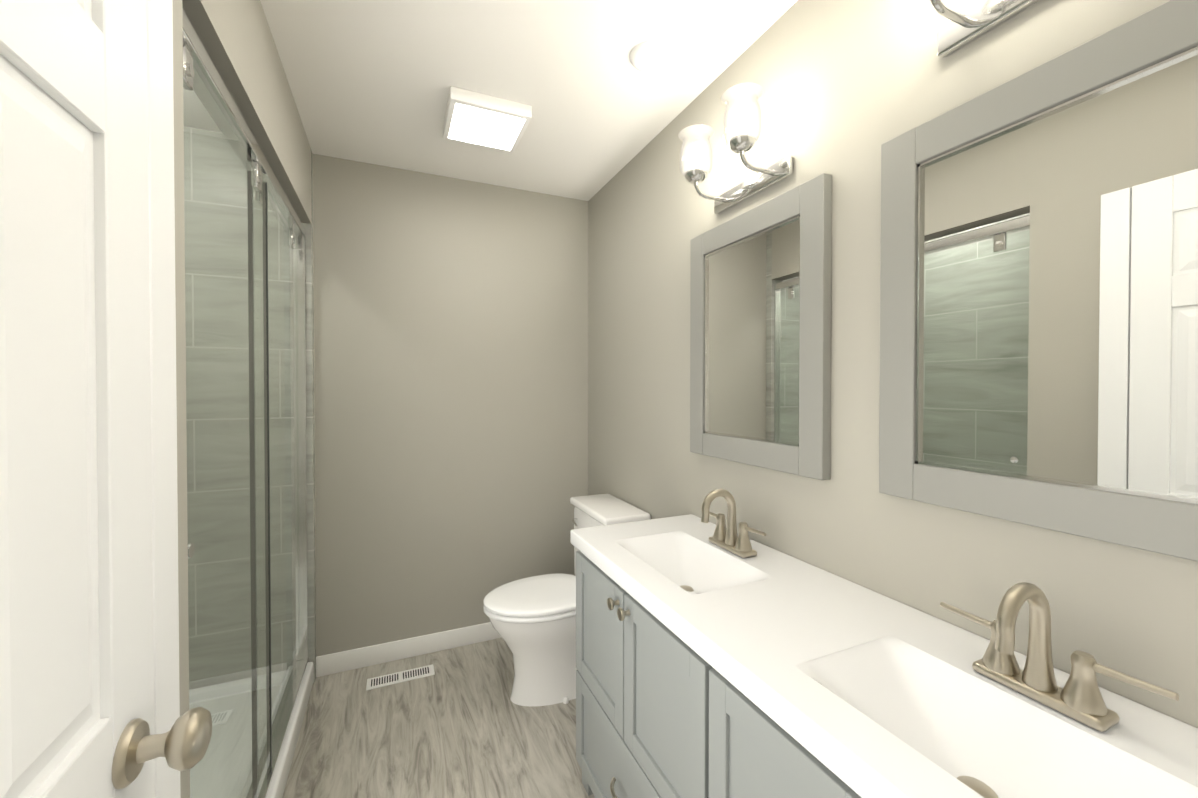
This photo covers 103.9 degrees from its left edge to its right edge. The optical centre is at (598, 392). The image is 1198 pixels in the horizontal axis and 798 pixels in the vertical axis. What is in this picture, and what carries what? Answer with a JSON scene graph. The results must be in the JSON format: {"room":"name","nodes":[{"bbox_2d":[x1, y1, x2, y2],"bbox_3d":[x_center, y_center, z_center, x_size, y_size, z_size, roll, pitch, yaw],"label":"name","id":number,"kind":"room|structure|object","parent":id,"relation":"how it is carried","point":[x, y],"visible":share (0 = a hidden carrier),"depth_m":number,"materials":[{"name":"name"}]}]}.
{"room":"bathroom","nodes":[
{"label":"bathroom","id":0,"kind":"room"},
{"bbox_2d":[173,0,311,797],"bbox_3d":[-0.824,0.124,0.919,0.100,2.440,2.630,0,1,-24],"label":"wall","id":1,"kind":"structure","parent":0,"point":[236,37],"depth_m":1.09,"materials":[{"name":"grey paint"}]},
{"bbox_2d":[0,0,211,797],"bbox_3d":[-0.430,0.329,0.321,0.137,2.045,0.722,0,1,-24],"label":"door","id":2,"kind":"structure","parent":1,"relation":"in","point":[89,657],"depth_m":0.47,"materials":[{"name":"white wood"}]},
{"bbox_2d":[184,126,315,689],"bbox_3d":[-1.706,0.112,1.995,0.850,2.440,0.050,0,1,-24],"label":"wall","id":3,"kind":"structure","parent":0,"point":[310,412],"depth_m":2.02,"materials":[{"name":"tile"}]},
{"bbox_2d":[282,638,594,797],"bbox_3d":[-0.546,1.393,1.083,2.430,0.100,2.880,0,1,-24],"label":"floor","id":4,"kind":"structure","parent":0,"point":[459,724],"depth_m":1.82,"materials":[{"name":"laminate"}]},
{"bbox_2d":[189,662,313,797],"bbox_3d":[-1.409,1.287,1.331,0.846,0.105,1.426,0,1,-24],"label":"shower base","id":5,"kind":"object","parent":4,"relation":"on","point":[280,777],"visible":0.1,"depth_m":1.74,"materials":[{"name":"white plastic"}]},
{"bbox_2d":[182,5,308,797],"bbox_3d":[-1.058,0.250,1.473,0.067,1.964,1.427,0,1,-24],"label":"shower door","id":6,"kind":"structure","parent":5,"relation":"on","point":[203,80],"depth_m":1.43,"materials":[{"name":"clear glass"}]},
{"bbox_2d":[366,664,434,689],"bbox_3d":[-0.924,1.327,2.194,0.290,0.007,0.085,0,1,-24],"label":"floor vent","id":7,"kind":"object","parent":4,"relation":"in","point":[397,677],"visible":1,"depth_m":2.18,"materials":[{"name":"white metal"}]},
{"bbox_2d":[483,494,650,706],"bbox_3d":[-0.173,0.929,2.126,0.688,0.803,0.444,0,1,-24],"label":"toilet","id":8,"kind":"object","parent":4,"relation":"on","point":[532,619],"visible":0.73,"depth_m":2.01,"materials":[{"name":"white ceramic"}]},
{"bbox_2d":[570,514,1197,797],"bbox_3d":[0.416,0.907,1.019,0.510,0.872,1.484,0,1,-24],"label":"bathroom vanity","id":9,"kind":"object","parent":4,"relation":"on","point":[705,667],"visible":1,"depth_m":0.87,"materials":[{"name":"painted wood"},{"name":"cultured marble"},{"name":"brushed nickel"}]},
{"bbox_2d":[701,489,766,557],"bbox_3d":[0.360,0.375,1.387,0.136,0.184,0.285,0,1,-24],"label":"faucet","id":10,"kind":"object","parent":9,"relation":"on","point":[729,539],"visible":1,"depth_m":1.38,"materials":[{"name":"silver metal"}]},
{"bbox_2d":[940,582,1178,731],"bbox_3d":[0.653,0.382,0.718,0.136,0.184,0.285,0,1,-24],"label":"faucet","id":11,"kind":"object","parent":9,"relation":"on","point":[1078,697],"visible":1,"depth_m":0.70,"materials":[{"name":"silver metal"}]},
{"bbox_2d":[313,154,587,656],"bbox_3d":[-1.105,0.108,2.341,2.430,2.440,0.100,0,1,-24],"label":"wall","id":12,"kind":"structure","parent":0,"point":[451,384],"depth_m":2.41,"materials":[{"name":"grey paint"}]},
{"bbox_2d":[316,622,501,676],"bbox_3d":[-0.692,1.279,2.471,1.380,0.095,0.017,0,1,-24],"label":"baseboard","id":13,"kind":"structure","parent":12,"relation":"attached to","point":[342,661],"depth_m":2.33,"materials":[{"name":"white wood"}]},
{"bbox_2d":[183,0,797,200],"bbox_3d":[-0.546,-1.147,1.054,2.430,0.100,2.880,0,1,-24],"label":"ceiling","id":14,"kind":"structure","parent":0,"point":[371,81],"depth_m":1.62,"materials":[{"name":"white paint"}]},
{"bbox_2d":[443,86,531,152],"bbox_3d":[-0.455,-1.082,1.881,0.300,0.049,0.300,0,1,-24],"label":"ceiling light","id":15,"kind":"object","parent":14,"relation":"attached to","point":[482,120],"visible":1,"depth_m":1.82,"materials":[{"name":"white"}]},
{"bbox_2d":[630,40,670,72],"bbox_3d":[0.168,-1.091,1.532,0.132,0.022,0.132,0,1,-24],"label":"smoke detector","id":16,"kind":"object","parent":14,"relation":"attached to","point":[650,56],"visible":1,"depth_m":1.51,"materials":[{"name":"white plastic"}]},
{"bbox_2d":[588,0,1197,727],"bbox_3d":[0.541,0.118,1.491,0.100,2.440,2.780,0,1,-24],"label":"wall","id":17,"kind":"structure","parent":0,"point":[850,86],"depth_m":1.17,"materials":[{"name":"grey paint"}]},
{"bbox_2d":[678,82,792,213],"bbox_3d":[0.396,-0.732,1.445,0.192,0.226,0.340,0,1,-24],"label":"sconce","id":18,"kind":"object","parent":17,"relation":"attached to","point":[742,142],"visible":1,"depth_m":1.39,"materials":[{"name":"white glass"}]},
{"bbox_2d":[690,173,831,479],"bbox_3d":[0.471,-0.172,1.481,0.031,0.790,0.590,0,1,-24],"label":"mirror","id":19,"kind":"object","parent":17,"relation":"attached to","point":[760,335],"visible":0.98,"depth_m":1.40,"materials":[{"name":"mirror glass"},{"name":"painted wood"}]},
{"bbox_2d":[930,0,1038,57],"bbox_3d":[0.690,-0.799,0.776,0.192,0.226,0.340,0,1,-24],"label":"sconce","id":20,"kind":"object","parent":17,"relation":"attached to","point":[960,30],"visible":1,"depth_m":0.89,"materials":[{"name":"silver metal"}]},
{"bbox_2d":[879,0,1197,561],"bbox_3d":[0.783,-0.164,0.769,0.031,0.790,0.660,0,1,-24],"label":"mirror","id":21,"kind":"object","parent":17,"relation":"attached to","point":[1039,300],"visible":0.96,"depth_m":0.79,"materials":[{"name":"mirror glass"},{"name":"painted wood"}]}
]}

